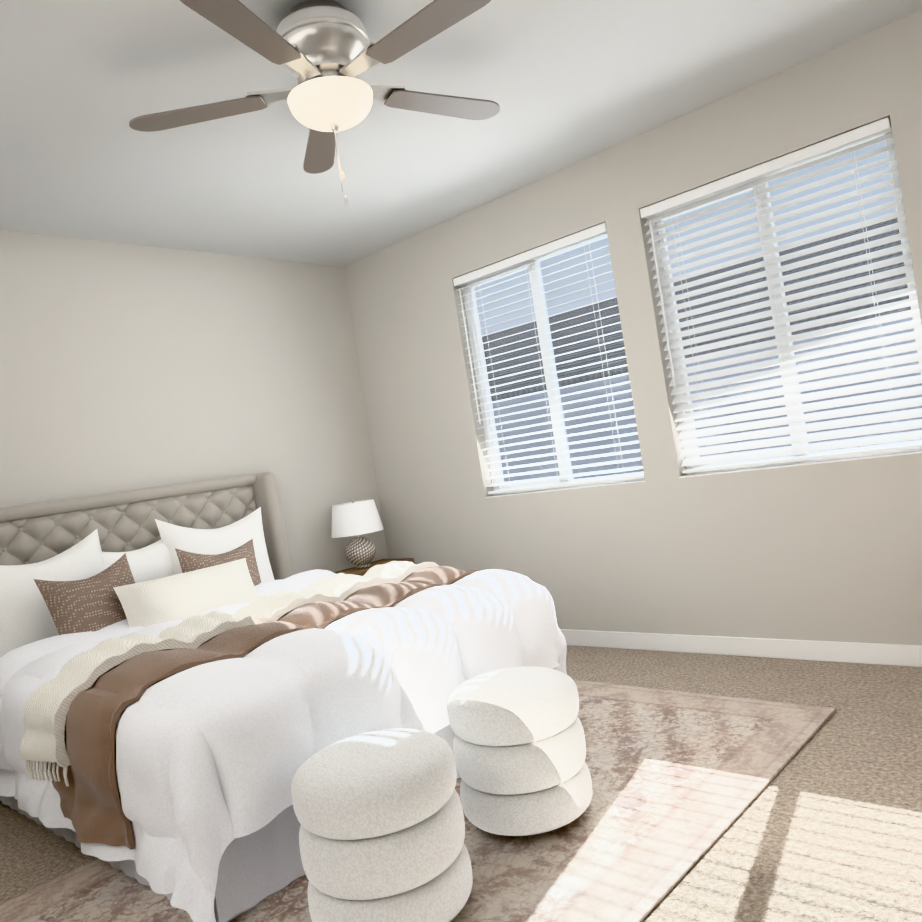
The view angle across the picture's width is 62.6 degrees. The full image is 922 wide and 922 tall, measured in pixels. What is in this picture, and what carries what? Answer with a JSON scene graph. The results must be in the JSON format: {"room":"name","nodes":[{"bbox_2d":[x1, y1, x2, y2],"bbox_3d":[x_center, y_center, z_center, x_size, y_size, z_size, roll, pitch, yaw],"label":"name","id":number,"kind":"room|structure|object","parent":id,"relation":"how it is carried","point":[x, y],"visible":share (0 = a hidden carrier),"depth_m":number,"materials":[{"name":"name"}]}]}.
{"room":"bedroom","nodes":[
{"label":"bedroom","id":0,"kind":"room"},
{"bbox_2d":[0,230,387,574],"bbox_3d":[-1.905,0.143,3.598,0.140,2.440,4.120,-9,0,42],"label":"wall","id":1,"kind":"structure","parent":0,"point":[125,366],"depth_m":4.04,"materials":[{"name":"grey paint"}]},
{"bbox_2d":[0,645,921,921],"bbox_3d":[-0.145,1.162,2.180,4.400,0.100,4.120,-9,0,42],"label":"floor","id":2,"kind":"structure","parent":0,"point":[826,825],"depth_m":2.14,"materials":[{"name":"carpet"}]},
{"bbox_2d":[0,472,566,921],"bbox_3d":[-0.859,0.623,3.033,2.018,1.173,1.772,-9,0,42],"label":"bed","id":3,"kind":"object","parent":2,"relation":"on","point":[194,676],"visible":0.98,"depth_m":2.41,"materials":[{"name":"white fabric"}]},
{"bbox_2d":[333,558,413,575],"bbox_3d":[-0.547,0.899,4.549,0.354,0.520,0.570,-9,0,42],"label":"nightstand","id":4,"kind":"object","parent":2,"relation":"on","point":[359,572],"visible":0.19,"depth_m":4.61,"materials":[{"name":"brown wood"}]},
{"bbox_2d":[331,498,383,568],"bbox_3d":[-0.623,0.433,4.572,0.316,0.420,0.316,-9,0,42],"label":"lamp","id":5,"kind":"object","parent":4,"relation":"on","point":[356,518],"visible":0.98,"depth_m":4.48,"materials":[{"name":"fabric"}]},
{"bbox_2d":[0,680,835,921],"bbox_3d":[-0.102,1.098,2.327,1.620,0.011,2.480,-9,0,43],"label":"rug","id":6,"kind":"object","parent":2,"relation":"on","point":[681,781],"visible":0.48,"depth_m":2.14,"materials":[{"name":"beige fabric"}]},
{"bbox_2d":[291,729,472,921],"bbox_3d":[-0.191,0.901,1.851,0.400,0.405,0.400,-9,0,42],"label":"ottoman","id":7,"kind":"object","parent":6,"relation":"on","point":[380,815],"visible":1,"depth_m":1.70,"materials":[{"name":"white fabric"}]},
{"bbox_2d":[447,667,592,835],"bbox_3d":[0.172,0.843,2.245,0.390,0.405,0.390,-9,0,42],"label":"ottoman","id":8,"kind":"object","parent":6,"relation":"on","point":[519,746],"visible":1,"depth_m":2.09,"materials":[{"name":"white fabric"}]},
{"bbox_2d":[0,0,921,266],"bbox_3d":[-0.533,-1.348,2.169,4.400,0.100,4.120,-9,0,42],"label":"ceiling","id":9,"kind":"structure","parent":0,"point":[563,84],"depth_m":2.89,"materials":[{"name":"grey paint"}]},
{"bbox_2d":[129,0,499,205],"bbox_3d":[-0.341,-1.041,2.219,1.132,0.564,1.173,-9,0,42],"label":"fan","id":10,"kind":"object","parent":9,"relation":"hanging from","point":[325,53],"visible":1,"depth_m":2.16,"materials":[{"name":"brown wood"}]},
{"bbox_2d":[343,9,921,644],"bbox_3d":[0.975,-0.302,3.654,4.120,2.440,0.140,-9,0,42],"label":"wall","id":11,"kind":"structure","parent":0,"point":[825,551],"depth_m":3.61,"materials":[{"name":"grey paint"}]},
{"bbox_2d":[462,234,644,497],"bbox_3d":[0.462,-0.483,4.074,1.025,1.280,0.124,-9,0,42],"label":"window","id":12,"kind":"structure","parent":11,"relation":"in","point":[542,330],"depth_m":4.09,"materials":[{"name":"white plastic"}]},
{"bbox_2d":[453,222,643,494],"bbox_3d":[0.438,-0.485,4.048,1.017,1.260,0.076,-9,0,42],"label":"window blinds","id":13,"kind":"object","parent":12,"relation":"attached to","point":[596,231],"visible":0.85,"depth_m":4.02,"materials":[{"name":"white plastic"}]},
{"bbox_2d":[560,629,921,666],"bbox_3d":[1.104,0.870,3.603,4.120,0.085,0.012,-9,0,42],"label":"baseboard","id":14,"kind":"structure","parent":11,"relation":"attached to","point":[880,654],"depth_m":3.37,"materials":[{"name":"white wood"}]},
{"bbox_2d":[648,131,921,477],"bbox_3d":[1.362,-0.618,3.256,1.060,1.280,0.124,-9,0,42],"label":"window","id":15,"kind":"structure","parent":11,"relation":"in","point":[774,255],"depth_m":3.26,"materials":[{"name":"white plastic"}]},
{"bbox_2d":[640,117,921,473],"bbox_3d":[1.338,-0.620,3.230,1.052,1.260,0.076,-9,0,42],"label":"window blinds","id":16,"kind":"object","parent":15,"relation":"attached to","point":[840,142],"visible":0.94,"depth_m":3.18,"materials":[{"name":"white plastic"}]},
{"label":"outside","id":17,"kind":"structure","parent":0,"visible":0},
{"bbox_2d":[482,218,921,481],"bbox_3d":[5.533,0.030,8.704,28.000,6.750,12.400,-9,0,42],"label":"house","id":18,"kind":"structure","parent":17,"point":[564,358],"depth_m":10.21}
]}

